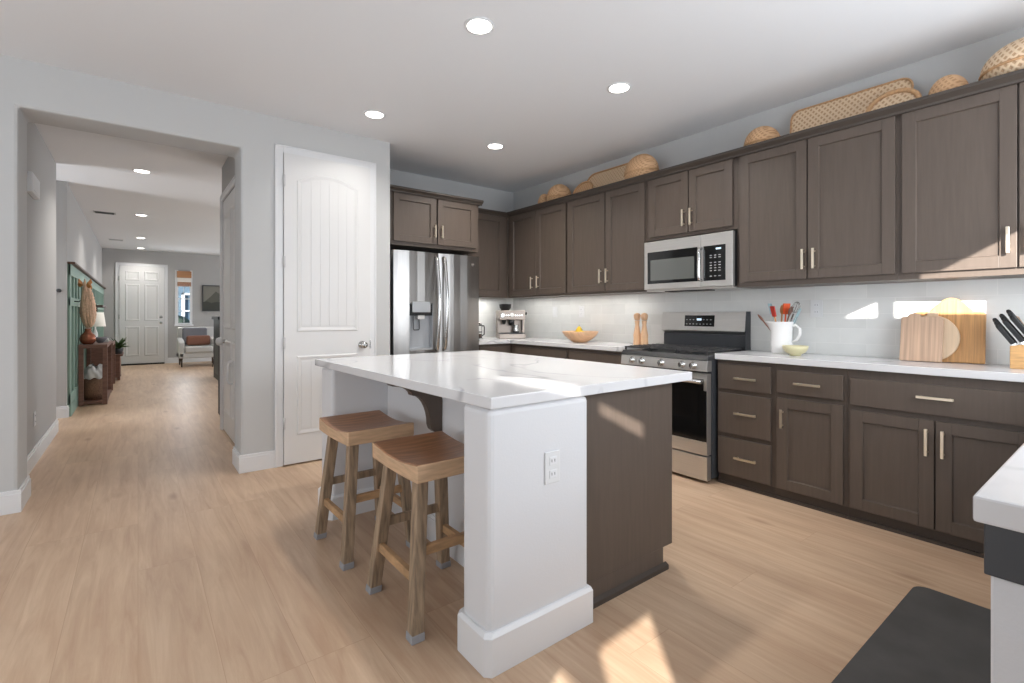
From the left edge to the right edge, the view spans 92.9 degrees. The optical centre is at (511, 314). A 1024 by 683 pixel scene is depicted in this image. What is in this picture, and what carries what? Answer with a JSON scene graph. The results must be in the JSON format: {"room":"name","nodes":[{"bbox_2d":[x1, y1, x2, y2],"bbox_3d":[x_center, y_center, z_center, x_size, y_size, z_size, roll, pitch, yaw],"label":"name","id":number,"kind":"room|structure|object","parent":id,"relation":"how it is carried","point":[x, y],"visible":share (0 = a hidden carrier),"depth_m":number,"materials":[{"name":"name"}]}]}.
{"room":"kitchen","nodes":[
{"label":"kitchen","id":0,"kind":"room"},
{"bbox_2d":[27,122,101,454],"bbox_3d":[-7.326,-0.180,6.457,2.445,2.740,10.234,0,0,-38],"label":"wall","id":1,"kind":"structure","parent":0,"point":[41,214],"depth_m":4.53,"materials":[{"name":"grey paint"}]},
{"bbox_2d":[27,171,39,199],"bbox_3d":[-3.689,-0.995,3.755,0.040,0.150,0.350,0,0,-38],"label":"door chime","id":2,"kind":"object","parent":1,"relation":"attached to","point":[33,184],"visible":0.87,"depth_m":3.66,"materials":[{"name":"white plastic"}]},
{"bbox_2d":[27,418,58,475],"bbox_3d":[-4.001,1.123,4.025,0.156,0.135,2.294,0,0,-38],"label":"baseboard","id":3,"kind":"structure","parent":1,"relation":"attached to","point":[35,454],"depth_m":4.10,"materials":[{"name":"white wood"}]},
{"bbox_2d":[56,405,68,418],"bbox_3d":[-8.239,1.123,7.740,2.361,0.135,7.086,0,0,-38],"label":"baseboard","id":4,"kind":"structure","parent":1,"relation":"attached to","point":[62,411],"depth_m":5.62,"materials":[{"name":"white wood"}]},
{"bbox_2d":[67,262,105,416],"bbox_3d":[-7.279,0.282,8.481,0.094,1.815,6.980,0,0,-38],"label":"panelling","id":5,"kind":"object","parent":1,"relation":"attached to","point":[75,327],"visible":0.56,"depth_m":6.07,"materials":[{"name":"green wood"}]},
{"bbox_2d":[102,248,219,357],"bbox_3d":[-7.096,-0.180,13.180,6.400,2.740,0.150,0,0,-38],"label":"wall","id":6,"kind":"structure","parent":0,"point":[205,269],"depth_m":12.07,"materials":[{"name":"grey paint"}]},
{"bbox_2d":[115,262,167,365],"bbox_3d":[-8.855,-0.022,11.662,1.000,2.425,0.115,0,0,-38],"label":"door","id":7,"kind":"structure","parent":6,"relation":"in","point":[141,292],"depth_m":11.67,"materials":[{"name":"white wood"}]},
{"bbox_2d":[174,270,192,325],"bbox_3d":[-8.230,-0.420,12.214,0.395,1.400,0.120,0,0,-38],"label":"window","id":8,"kind":"structure","parent":6,"relation":"in","point":[183,294],"depth_m":12.23,"materials":[{"name":"white glass"}]},
{"bbox_2d":[177,271,191,285],"bbox_3d":[-8.193,-0.907,12.175,0.305,0.375,0.047,0,0,-38],"label":"blind","id":9,"kind":"object","parent":8,"relation":"attached to","point":[184,277],"visible":1,"depth_m":12.17,"materials":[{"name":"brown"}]},
{"bbox_2d":[168,357,213,362],"bbox_3d":[-7.029,1.123,13.126,6.120,0.135,0.016,0,0,-38],"label":"baseboard","id":10,"kind":"structure","parent":6,"relation":"attached to","point":[175,359],"depth_m":12.29,"materials":[{"name":"white wood"}]},
{"bbox_2d":[202,285,219,310],"bbox_3d":[-7.672,-0.432,12.617,0.600,0.665,0.038,0,0,-38],"label":"framed picture","id":11,"kind":"object","parent":6,"relation":"attached to","point":[210,294],"visible":0.63,"depth_m":12.55,"materials":[{"name":"grey"}]},
{"bbox_2d":[0,54,389,491],"bbox_3d":[-3.334,-0.200,2.871,5.408,2.780,0.315,0,0,-38],"label":"wall","id":12,"kind":"structure","parent":0,"point":[30,91],"depth_m":3.51,"materials":[{"name":"grey paint"}]},
{"bbox_2d":[0,475,30,515],"bbox_3d":[-4.225,1.123,2.186,2.921,0.135,0.347,0,0,-38],"label":"baseboard","id":13,"kind":"structure","parent":12,"relation":"attached to","point":[14,501],"depth_m":2.93,"materials":[{"name":"white wood"}]},
{"bbox_2d":[232,446,274,473],"bbox_3d":[-1.664,1.123,4.143,1.209,0.135,0.331,0,0,-38],"label":"baseboard","id":14,"kind":"structure","parent":12,"relation":"attached to","point":[252,462],"depth_m":3.72,"materials":[{"name":"white wood"}]},
{"bbox_2d":[275,143,375,467],"bbox_3d":[-1.499,-0.073,4.013,0.817,2.526,0.109,0,0,-38],"label":"door","id":15,"kind":"structure","parent":12,"relation":"in","point":[325,204],"depth_m":3.95,"materials":[{"name":"white wood"}]},
{"bbox_2d":[222,156,234,429],"bbox_3d":[-0.666,-0.180,6.039,4.900,2.740,1.470,0,0,-38],"label":"wall","id":16,"kind":"structure","parent":0,"point":[228,169],"depth_m":4.80,"materials":[{"name":"grey paint"}]},
{"bbox_2d":[215,175,234,443],"bbox_3d":[-2.647,-0.022,4.555,0.120,2.425,1.310,0,0,-38],"label":"door","id":17,"kind":"structure","parent":16,"relation":"in","point":[226,341],"depth_m":4.77,"materials":[{"name":"white wood"}]},
{"bbox_2d":[390,169,513,337],"bbox_3d":[-0.811,-0.180,5.644,1.972,2.740,0.160,0,0,-38],"label":"wall","id":18,"kind":"structure","parent":0,"point":[497,200],"depth_m":5.69,"materials":[{"name":"grey paint"}]},
{"bbox_2d":[390,191,477,254],"bbox_3d":[-0.925,-0.907,5.034,1.015,0.495,0.666,0,0,-38],"label":"upper cabinet","id":19,"kind":"object","parent":18,"relation":"attached to","point":[417,223],"visible":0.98,"depth_m":4.78,"materials":[{"name":"brown wood"}]},
{"bbox_2d":[390,184,483,205],"bbox_3d":[-0.809,-1.172,4.905,1.073,0.050,0.334,0,0,-38],"label":"trim","id":20,"kind":"structure","parent":19,"relation":"on","point":[394,188],"depth_m":4.76,"materials":[{"name":"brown wood"}]},
{"bbox_2d":[466,213,507,298],"bbox_3d":[-0.377,-0.672,5.649,0.594,0.945,0.341,0,0,-38],"label":"upper cabinet","id":21,"kind":"object","parent":18,"relation":"attached to","point":[492,253],"visible":0.49,"depth_m":5.57,"materials":[{"name":"brown wood"}]},
{"bbox_2d":[478,208,507,217],"bbox_3d":[-0.267,-1.160,5.503,0.560,0.050,0.062,0,0,-38],"label":"trim","id":22,"kind":"structure","parent":21,"relation":"attached to","point":[480,210],"depth_m":5.52,"materials":[{"name":"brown wood"}]},
{"bbox_2d":[0,361,990,682],"bbox_3d":[-3.547,1.230,6.260,9.200,0.080,15.750,0,0,-38],"label":"floor","id":23,"kind":"structure","parent":0,"point":[138,551],"depth_m":2.20,"materials":[{"name":"brown wood"}]},
{"bbox_2d":[78,340,111,406],"bbox_3d":[-5.915,0.790,6.931,0.290,0.800,1.300,0,0,-38],"label":"console table","id":24,"kind":"object","parent":23,"relation":"on","point":[106,347],"visible":0.83,"depth_m":6.48,"materials":[{"name":"brown wood"}]},
{"bbox_2d":[79,328,96,343],"bbox_3d":[-5.658,0.285,6.498,0.176,0.210,0.175,0,0,-38],"label":"vase","id":25,"kind":"object","parent":24,"relation":"on","point":[87,337],"visible":0.96,"depth_m":6.45,"materials":[{"name":"brown ceramic"}]},
{"bbox_2d":[78,279,96,328],"bbox_3d":[-5.663,-0.060,6.489,0.203,0.860,0.182,0,0,-38],"label":"pampas grass","id":26,"kind":"object","parent":25,"relation":"in","point":[87,312],"depth_m":6.45,"materials":[{"name":"beige plant"}]},
{"bbox_2d":[84,378,101,399],"bbox_3d":[-5.684,0.951,6.630,0.246,0.388,0.242,0,0,-38],"label":"wicker basket","id":27,"kind":"object","parent":24,"relation":"on","point":[93,387],"visible":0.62,"depth_m":6.54,"materials":[{"name":"brown wicker"}]},
{"bbox_2d":[84,363,101,379],"bbox_3d":[-5.686,0.763,6.629,0.247,0.208,0.275,0,0,-38],"label":"throw blanket","id":28,"kind":"object","parent":27,"relation":"in","point":[92,371],"visible":0.78,"depth_m":6.55,"materials":[{"name":"grey fabric"}]},
{"bbox_2d":[84,312,105,336],"bbox_3d":[-6.187,0.175,7.227,0.250,0.430,0.250,0,0,-38],"label":"table lamp","id":29,"kind":"object","parent":24,"relation":"on","point":[100,318],"visible":0.46,"depth_m":7.20,"materials":[{"name":"white fabric"}]},
{"bbox_2d":[84,389,110,401],"bbox_3d":[-5.915,1.157,6.931,0.288,0.024,1.200,0,0,-38],"label":"shelf","id":30,"kind":"object","parent":24,"relation":"attached to","point":[108,390],"depth_m":6.64,"materials":[{"name":"brown wood"}]},
{"bbox_2d":[91,341,114,389],"bbox_3d":[-6.732,0.818,8.006,0.295,0.745,1.000,0,0,-38],"label":"console table","id":31,"kind":"object","parent":23,"relation":"on","point":[96,353],"visible":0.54,"depth_m":7.61,"materials":[{"name":"brown wood"}]},
{"bbox_2d":[115,352,123,379],"bbox_3d":[-7.505,0.955,9.083,0.400,0.470,0.790,0,0,-38],"label":"plant stand","id":32,"kind":"object","parent":23,"relation":"on","point":[117,356],"visible":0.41,"depth_m":8.87,"materials":[{"name":"brown wood"}]},
{"bbox_2d":[112,338,128,353],"bbox_3d":[-7.314,0.557,9.005,0.370,0.326,0.478,0,0,-21],"label":"potted plant","id":33,"kind":"object","parent":32,"relation":"on","point":[119,345],"visible":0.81,"depth_m":9.01,"materials":[{"name":"green plant"}]},
{"bbox_2d":[177,327,213,366],"bbox_3d":[-7.481,0.741,11.589,0.790,0.902,0.855,0,0,-38],"label":"armchair","id":34,"kind":"object","parent":23,"relation":"on","point":[183,351],"visible":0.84,"depth_m":11.31,"materials":[{"name":"grey fabric"}]},
{"bbox_2d":[182,327,206,344],"bbox_3d":[-7.587,0.500,11.653,0.500,0.397,0.145,0,0,-38],"label":"throw pillow","id":35,"kind":"object","parent":34,"relation":"on","point":[186,332],"visible":0.57,"depth_m":11.60,"materials":[{"name":"grey fabric"}]},
{"bbox_2d":[186,335,209,344],"bbox_3d":[-7.440,0.600,11.560,0.480,0.230,0.100,0,0,-38],"label":"throw pillow","id":36,"kind":"object","parent":34,"relation":"on","point":[197,339],"visible":1,"depth_m":11.52,"materials":[{"name":"brown leather"}]},
{"bbox_2d":[185,345,212,352],"bbox_3d":[-7.413,0.800,11.499,0.550,0.140,0.630,0,0,-38],"label":"seat cushion","id":37,"kind":"object","parent":34,"relation":"on","point":[188,348],"depth_m":11.29,"materials":[{"name":"grey fabric"}]},
{"bbox_2d":[212,317,219,379],"bbox_3d":[-5.278,0.610,9.122,0.500,1.160,0.980,0,0,-38],"label":"fireplace mantel","id":38,"kind":"object","parent":23,"relation":"on","point":[216,319],"visible":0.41,"depth_m":9.00,"materials":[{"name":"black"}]},
{"bbox_2d":[218,346,219,414],"bbox_3d":[-3.354,0.780,5.942,0.382,0.820,0.170,0,0,-38],"label":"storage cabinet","id":39,"kind":"object","parent":23,"relation":"on","point":[218,346],"visible":0.18,"depth_m":5.79,"materials":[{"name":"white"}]},
{"bbox_2d":[313,410,413,570],"bbox_3d":[-0.770,0.870,2.559,0.396,0.639,0.452,0,0,-39],"label":"bar stool","id":40,"kind":"object","parent":23,"relation":"on","point":[352,430],"visible":0.91,"depth_m":2.49,"materials":[{"name":"brown wood"}]},
{"bbox_2d":[365,431,463,645],"bbox_3d":[-0.340,0.870,2.049,0.396,0.639,0.452,0,0,-38],"label":"bar stool","id":41,"kind":"object","parent":23,"relation":"on","point":[437,456],"visible":0.77,"depth_m":1.99,"materials":[{"name":"brown wood"}]},
{"bbox_2d":[390,250,478,354],"bbox_3d":[-0.891,0.297,4.948,0.930,1.785,0.806,0,0,-38],"label":"fridge","id":42,"kind":"object","parent":23,"relation":"on","point":[434,297],"visible":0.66,"depth_m":4.65,"materials":[{"name":"grey metal"}]},
{"bbox_2d":[479,343,510,352],"bbox_3d":[-0.178,0.751,5.615,0.978,0.877,0.637,0,0,-38],"label":"base cabinet","id":43,"kind":"object","parent":23,"relation":"on","point":[506,348],"visible":0.02,"depth_m":5.28,"materials":[{"name":"brown wood"}]},
{"bbox_2d":[479,337,638,351],"bbox_3d":[0.298,0.292,4.976,1.004,0.040,2.229,0,0,-38],"label":"countertop","id":44,"kind":"structure","parent":43,"relation":"on","point":[593,345],"depth_m":4.82,"materials":[{"name":"stone"}]},
{"bbox_2d":[479,322,484,338],"bbox_3d":[-0.368,0.151,5.492,0.147,0.246,0.100,0,0,-38],"label":"press","id":45,"kind":"object","parent":44,"relation":"on","point":[480,324],"visible":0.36,"depth_m":5.45,"materials":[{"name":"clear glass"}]},
{"bbox_2d":[496,304,526,338],"bbox_3d":[-0.002,0.070,5.697,0.334,0.403,0.331,0,0,-10],"label":"espresso machine","id":46,"kind":"object","parent":44,"relation":"on","point":[510,324],"visible":1,"depth_m":5.61,"materials":[{"name":"silver metal"}]},
{"bbox_2d":[562,331,598,342],"bbox_3d":[0.681,0.217,4.860,0.364,0.110,0.364,0,0,-38],"label":"fruit bowl","id":47,"kind":"object","parent":44,"relation":"on","point":[578,337],"visible":0.97,"depth_m":4.75,"materials":[{"name":"brown wood"}]},
{"bbox_2d":[633,313,640,344],"bbox_3d":[1.144,0.127,4.453,0.070,0.291,0.069,0,0,-38],"label":"pepper mill","id":48,"kind":"object","parent":44,"relation":"on","point":[637,338],"visible":0.98,"depth_m":4.43,"materials":[{"name":"brown wood"}]},
{"bbox_2d":[640,313,647,344],"bbox_3d":[1.193,0.127,4.390,0.070,0.291,0.069,0,0,-38],"label":"pepper mill","id":49,"kind":"object","parent":44,"relation":"on","point":[644,316],"visible":0.88,"depth_m":4.37,"materials":[{"name":"brown wood"}]},
{"bbox_2d":[315,350,691,677],"bbox_3d":[-0.172,0.731,2.665,1.250,0.918,1.838,0,0,-38],"label":"kitchen island","id":50,"kind":"object","parent":23,"relation":"on","point":[537,558],"visible":0.92,"depth_m":1.89,"materials":[{"name":"white"}]},
{"bbox_2d":[315,350,691,409],"bbox_3d":[-0.173,0.292,2.672,1.244,0.040,1.825,0,0,-38],"label":"island countertop","id":51,"kind":"structure","parent":50,"relation":"on","point":[490,380],"depth_m":2.23,"materials":[{"name":"stone"}]},
{"bbox_2d":[545,450,559,484],"bbox_3d":[0.148,0.554,1.774,0.072,0.116,0.009,0,0,-38],"label":"wall outlet","id":52,"kind":"object","parent":50,"relation":"attached to","point":[552,458],"visible":1,"depth_m":1.77,"materials":[{"name":"white plastic"}]},
{"bbox_2d":[550,456,556,464],"bbox_3d":[0.150,0.530,1.772,0.034,0.030,0.003,0,0,-38],"label":"socket","id":53,"kind":"object","parent":52,"relation":"attached to","point":[553,459],"depth_m":1.77,"materials":[{"name":"grey plastic"}]},
{"bbox_2d":[550,469,556,478],"bbox_3d":[0.150,0.578,1.772,0.034,0.030,0.003,0,0,-38],"label":"socket","id":54,"kind":"object","parent":52,"relation":"attached to","point":[553,472],"depth_m":1.77,"materials":[{"name":"grey plastic"}]},
{"bbox_2d":[511,343,568,358],"bbox_3d":[0.440,0.751,5.169,0.544,0.877,0.917,0,0,-38],"label":"base cabinet","id":55,"kind":"object","parent":23,"relation":"on","point":[545,351],"visible":0.03,"depth_m":4.97,"materials":[{"name":"brown wood"}]},
{"bbox_2d":[569,348,625,364],"bbox_3d":[0.938,0.751,4.520,0.544,0.877,0.717,0,0,-38],"label":"base cabinet","id":56,"kind":"object","parent":23,"relation":"on","point":[613,357],"visible":0.04,"depth_m":4.38,"materials":[{"name":"brown wood"}]},
{"bbox_2d":[621,311,750,481],"bbox_3d":[1.353,0.582,3.876,0.663,1.217,0.766,0,0,-38],"label":"gas range","id":57,"kind":"object","parent":23,"relation":"on","point":[692,340],"visible":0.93,"depth_m":3.60,"materials":[{"name":"grey metal"}]},
{"bbox_2d":[622,348,735,360],"bbox_3d":[1.374,0.303,3.893,0.609,0.037,0.764,0,0,-38],"label":"cooktop","id":58,"kind":"object","parent":57,"relation":"in","point":[642,353],"depth_m":3.70,"materials":[{"name":"grey metal"}]},
{"bbox_2d":[718,359,775,497],"bbox_3d":[1.759,0.751,3.450,0.544,0.877,0.394,0,0,-38],"label":"base cabinet","id":59,"kind":"object","parent":23,"relation":"on","point":[746,390],"visible":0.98,"depth_m":3.29,"materials":[{"name":"brown wood"}]},
{"bbox_2d":[775,364,847,518],"bbox_3d":[2.004,0.751,3.132,0.544,0.877,0.406,0,0,-38],"label":"base cabinet","id":60,"kind":"object","parent":23,"relation":"on","point":[811,402],"visible":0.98,"depth_m":2.98,"materials":[{"name":"brown wood"}]},
{"bbox_2d":[831,586,990,682],"bbox_3d":[1.344,1.182,1.533,1.400,0.016,0.435,0,0,-38],"label":"floor mat","id":61,"kind":"object","parent":23,"relation":"on","point":[931,636],"visible":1,"depth_m":1.73,"materials":[{"name":"rubber"}]},
{"bbox_2d":[847,369,1023,557],"bbox_3d":[2.364,0.751,2.663,0.544,0.877,0.775,0,0,-38],"label":"base cabinet","id":62,"kind":"object","parent":23,"relation":"on","point":[921,447],"visible":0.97,"depth_m":2.53,"materials":[{"name":"brown wood"}]},
{"bbox_2d":[715,350,1023,381],"bbox_3d":[2.164,0.292,2.940,0.524,0.040,1.703,0,0,-38],"label":"countertop","id":63,"kind":"structure","parent":62,"relation":"on","point":[999,372],"depth_m":2.73,"materials":[{"name":"stone"}]},
{"bbox_2d":[765,321,800,353],"bbox_3d":[1.901,0.160,3.432,0.153,0.225,0.208,0,0,-3],"label":"pitcher","id":64,"kind":"object","parent":63,"relation":"on","point":[781,332],"visible":0.91,"depth_m":3.38,"materials":[{"name":"white ceramic"}]},
{"bbox_2d":[770,306,776,321],"bbox_3d":[1.876,0.095,3.442,0.085,0.316,0.052,0,0,-1],"label":"spatula","id":65,"kind":"object","parent":64,"relation":"in","point":[772,308],"visible":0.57,"depth_m":3.44,"materials":[{"name":"red plastic"}]},
{"bbox_2d":[783,303,789,321],"bbox_3d":[1.913,0.086,3.418,0.052,0.334,0.053,0,0,-8],"label":"turner","id":66,"kind":"object","parent":64,"relation":"in","point":[786,306],"visible":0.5,"depth_m":3.40,"materials":[{"name":"orange plastic"}]},
{"bbox_2d":[782,345,808,355],"bbox_3d":[1.902,0.239,3.270,0.156,0.066,0.156,0,0,-38],"label":"bowl","id":67,"kind":"object","parent":63,"relation":"on","point":[792,350],"visible":1,"depth_m":3.22,"materials":[{"name":"beige ceramic"}]},
{"bbox_2d":[899,313,943,362],"bbox_3d":[2.393,0.129,2.848,0.060,0.284,0.193,0,0,-38],"label":"cutting board","id":68,"kind":"object","parent":63,"relation":"on","point":[921,338],"visible":1,"depth_m":2.84,"materials":[{"name":"brown wood"}]},
{"bbox_2d":[922,312,959,358],"bbox_3d":[2.443,0.125,2.840,0.055,0.285,0.256,0,0,-38],"label":"cutting board","id":69,"kind":"object","parent":63,"relation":"on","point":[951,335],"visible":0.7,"depth_m":2.77,"materials":[{"name":"brown wood"}]},
{"bbox_2d":[915,298,986,363],"bbox_3d":[2.516,0.086,2.810,0.064,0.370,0.317,0,0,-38],"label":"cutting board","id":70,"kind":"object","parent":63,"relation":"on","point":[971,324],"visible":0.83,"depth_m":2.74,"materials":[{"name":"brown wood"}]},
{"bbox_2d":[1010,344,1023,368],"bbox_3d":[2.608,0.205,2.458,0.110,0.134,0.122,0,0,-38],"label":"knife block","id":71,"kind":"object","parent":63,"relation":"on","point":[1016,351],"visible":0.84,"depth_m":2.45,"materials":[{"name":"brown wood"}]},
{"bbox_2d":[995,324,1016,345],"bbox_3d":[2.537,0.122,2.487,0.028,0.152,0.098,0,0,-42],"label":"kitchen knife","id":72,"kind":"object","parent":71,"relation":"in","point":[999,327],"visible":1,"depth_m":2.49,"materials":[{"name":"black plastic"}]},
{"bbox_2d":[1002,320,1023,344],"bbox_3d":[2.555,0.105,2.465,0.028,0.162,0.105,0,0,-42],"label":"kitchen knife","id":73,"kind":"object","parent":71,"relation":"in","point":[1006,323],"visible":1,"depth_m":2.46,"materials":[{"name":"black plastic"}]},
{"bbox_2d":[1009,315,1023,333],"bbox_3d":[2.572,0.088,2.441,0.028,0.172,0.111,0,0,-42],"label":"kitchen knife","id":74,"kind":"object","parent":71,"relation":"in","point":[1013,319],"visible":1,"depth_m":2.45,"materials":[{"name":"black plastic"}]},
{"bbox_2d":[973,443,1023,682],"bbox_3d":[1.821,0.731,1.134,2.270,0.918,0.740,0,0,-38],"label":"kitchen counter","id":75,"kind":"object","parent":23,"relation":"on","point":[999,503],"visible":1,"depth_m":0.72,"materials":[{"name":"white stone"}]},
{"bbox_2d":[973,443,1023,532],"bbox_3d":[1.809,0.292,1.125,2.240,0.040,0.740,0,0,-38],"label":"countertop","id":76,"kind":"structure","parent":75,"relation":"on","point":[999,502],"depth_m":0.73,"materials":[{"name":"stone"}]},
{"bbox_2d":[0,0,1023,254],"bbox_3d":[-3.547,-1.590,6.260,9.200,0.080,15.750,0,0,-38],"label":"ceiling","id":77,"kind":"structure","parent":0,"point":[535,86],"depth_m":3.04,"materials":[{"name":"white paint"}]},
{"bbox_2d":[363,110,385,118],"bbox_3d":[-1.062,-1.546,3.761,0.164,0.006,0.164,0,0,-38],"label":"recessed light","id":78,"kind":"object","parent":77,"relation":"in","point":[374,114],"visible":1,"depth_m":3.76,"materials":[{"name":"white"}]},
{"bbox_2d":[366,111,382,117],"bbox_3d":[-1.062,-1.548,3.761,0.132,0.002,0.132,0,0,-38],"label":"diffuser","id":79,"kind":"object","parent":78,"relation":"attached to","point":[370,114],"depth_m":3.76,"materials":[{"name":"white"}]},
{"bbox_2d":[464,17,494,34],"bbox_3d":[-0.174,-1.546,2.611,0.164,0.006,0.164,0,0,-38],"label":"recessed light","id":80,"kind":"object","parent":77,"relation":"in","point":[474,25],"visible":1,"depth_m":2.60,"materials":[{"name":"white plastic"}]},
{"bbox_2d":[467,19,491,33],"bbox_3d":[-0.174,-1.548,2.611,0.132,0.002,0.132,0,0,-38],"label":"diffuser","id":81,"kind":"object","parent":80,"relation":"attached to","point":[474,26],"depth_m":2.61,"materials":[{"name":"white"}]},
{"bbox_2d":[486,143,503,149],"bbox_3d":[-0.153,-1.546,4.468,0.164,0.006,0.164,0,0,-38],"label":"recessed light","id":82,"kind":"object","parent":77,"relation":"in","point":[495,146],"visible":1,"depth_m":4.47,"materials":[{"name":"white"}]},
{"bbox_2d":[488,144,501,148],"bbox_3d":[-0.153,-1.548,4.468,0.132,0.002,0.132,0,0,-38],"label":"diffuser","id":83,"kind":"object","parent":82,"relation":"attached to","point":[491,146],"depth_m":4.47,"materials":[{"name":"white"}]},
{"bbox_2d":[607,82,630,93],"bbox_3d":[0.731,-1.546,3.322,0.164,0.006,0.164,0,0,-38],"label":"recessed light","id":84,"kind":"object","parent":77,"relation":"in","point":[619,87],"visible":1,"depth_m":3.31,"materials":[{"name":"white"}]},
{"bbox_2d":[609,84,628,92],"bbox_3d":[0.731,-1.548,3.322,0.132,0.002,0.132,0,0,-38],"label":"diffuser","id":85,"kind":"object","parent":84,"relation":"attached to","point":[613,88],"depth_m":3.33,"materials":[{"name":"white"}]},
{"bbox_2d":[514,27,1023,364],"bbox_3d":[1.736,-0.180,4.044,0.120,2.740,5.800,0,0,-38],"label":"wall","id":86,"kind":"structure","parent":0,"point":[968,61],"depth_m":3.61,"materials":[{"name":"grey paint"}]},
{"bbox_2d":[508,202,577,297],"bbox_3d":[0.369,-0.672,5.390,0.386,0.945,1.004,0,0,-38],"label":"upper cabinet","id":87,"kind":"object","parent":86,"relation":"attached to","point":[537,239],"visible":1,"depth_m":5.24,"materials":[{"name":"brown wood"}]},
{"bbox_2d":[538,194,546,203],"bbox_3d":[0.360,-1.245,5.409,0.165,0.200,0.165,0,0,-38],"label":"wicker basket","id":88,"kind":"object","parent":87,"relation":"on","point":[542,198],"visible":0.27,"depth_m":5.35,"materials":[{"name":"beige wicker"}]},
{"bbox_2d":[546,184,571,200],"bbox_3d":[0.510,-1.276,5.246,0.285,0.262,0.285,0,0,-38],"label":"wicker basket","id":89,"kind":"object","parent":87,"relation":"on","point":[558,190],"visible":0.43,"depth_m":5.14,"materials":[{"name":"beige wicker"}]},
{"bbox_2d":[547,196,563,200],"bbox_3d":[0.510,-1.200,5.246,0.270,0.110,0.268,0,0,-38],"label":"wicker basket","id":90,"kind":"object","parent":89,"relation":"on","point":[548,197],"depth_m":5.14,"materials":[{"name":"beige wicker"}]},
{"bbox_2d":[507,68,1023,216],"bbox_3d":[1.362,-1.160,3.820,0.062,0.050,4.600,0,0,-38],"label":"trim","id":91,"kind":"structure","parent":87,"relation":"attached to","point":[1017,76],"depth_m":3.07,"materials":[{"name":"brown wood"}]},
{"bbox_2d":[568,181,661,295],"bbox_3d":[0.968,-0.672,4.611,0.386,0.945,0.959,0,0,-38],"label":"upper cabinet","id":92,"kind":"object","parent":86,"relation":"attached to","point":[607,231],"visible":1,"depth_m":4.46,"materials":[{"name":"brown wood"}]},
{"bbox_2d":[573,181,592,193],"bbox_3d":[0.725,-1.261,5.008,0.088,0.237,0.288,0,0,-38],"label":"wicker tray","id":93,"kind":"object","parent":92,"relation":"on","point":[586,185],"visible":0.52,"depth_m":5.03,"materials":[{"name":"beige wicker"}]},
{"bbox_2d":[587,163,627,187],"bbox_3d":[1.002,-1.303,4.779,0.050,0.311,0.778,0,0,-38],"label":"wicker tray","id":94,"kind":"object","parent":92,"relation":"on","point":[614,174],"visible":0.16,"depth_m":4.85,"materials":[{"name":"wicker"}]},
{"bbox_2d":[624,154,658,178],"bbox_3d":[1.151,-1.288,4.338,0.235,0.285,0.346,0,0,-38],"label":"wicker basket","id":95,"kind":"object","parent":92,"relation":"on","point":[641,164],"visible":0.55,"depth_m":4.23,"materials":[{"name":"beige wicker"}]},
{"bbox_2d":[647,157,736,241],"bbox_3d":[1.499,-0.885,3.919,0.386,0.520,0.784,0,0,-38],"label":"upper cabinet","id":96,"kind":"object","parent":86,"relation":"attached to","point":[702,200],"visible":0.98,"depth_m":3.78,"materials":[{"name":"brown wood"}]},
{"bbox_2d":[644,230,755,292],"bbox_3d":[1.480,-0.399,3.889,0.446,0.422,0.766,0,0,-38],"label":"microwave","id":97,"kind":"object","parent":96,"relation":"attached to","point":[706,262],"visible":0.95,"depth_m":3.73,"materials":[{"name":"silver metal"}]},
{"bbox_2d":[479,278,1023,364],"bbox_3d":[1.104,0.021,3.931,1.020,0.502,4.890,0,0,-38],"label":"backsplash","id":98,"kind":"structure","parent":86,"relation":"attached to","point":[864,320],"depth_m":3.43,"materials":[{"name":"tile"}]},
{"bbox_2d":[810,300,822,316],"bbox_3d":[2.130,-0.045,3.407,0.009,0.122,0.078,0,0,-38],"label":"wall outlet","id":99,"kind":"object","parent":98,"relation":"attached to","point":[816,306],"visible":1,"depth_m":3.40,"materials":[{"name":"white plastic"}]},
{"bbox_2d":[737,115,909,288],"bbox_3d":[2.026,-0.672,3.233,0.386,0.945,0.943,0,0,-38],"label":"upper cabinet","id":100,"kind":"object","parent":86,"relation":"attached to","point":[822,210],"visible":1,"depth_m":3.08,"materials":[{"name":"brown wood"}]},
{"bbox_2d":[744,126,779,145],"bbox_3d":[1.820,-1.256,3.541,0.255,0.222,0.255,0,0,-38],"label":"wicker basket","id":101,"kind":"object","parent":100,"relation":"on","point":[762,133],"visible":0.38,"depth_m":3.45,"materials":[{"name":"beige wicker"}]},
{"bbox_2d":[790,78,913,132],"bbox_3d":[2.206,-1.303,3.213,0.047,0.306,0.702,0,0,-38],"label":"wicker tray","id":102,"kind":"object","parent":100,"relation":"on","point":[856,103],"visible":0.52,"depth_m":3.25,"materials":[{"name":"wicker"}]},
{"bbox_2d":[865,87,921,111],"bbox_3d":[2.275,-1.246,2.913,0.087,0.222,0.278,0,0,-38],"label":"wicker tray","id":103,"kind":"object","parent":100,"relation":"on","point":[895,96],"visible":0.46,"depth_m":2.92,"materials":[{"name":"wicker"}]},
{"bbox_2d":[899,82,1023,281],"bbox_3d":[2.605,-0.672,2.479,0.386,0.945,0.958,0,0,-38],"label":"upper cabinet","id":104,"kind":"object","parent":86,"relation":"attached to","point":[961,161],"visible":1,"depth_m":2.56,"materials":[{"name":"brown wood"}]},
{"bbox_2d":[928,74,968,94],"bbox_3d":[2.444,-1.242,2.728,0.191,0.195,0.191,0,0,-38],"label":"wicker basket","id":105,"kind":"object","parent":104,"relation":"on","point":[951,81],"visible":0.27,"depth_m":2.67,"materials":[{"name":"beige wicker"}]},
{"bbox_2d":[978,37,1023,80],"bbox_3d":[2.620,-1.272,2.466,0.376,0.255,0.376,0,0,-38],"label":"wicker basket","id":106,"kind":"object","parent":104,"relation":"on","point":[1010,58],"visible":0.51,"depth_m":2.42,"materials":[{"name":"wicker"}]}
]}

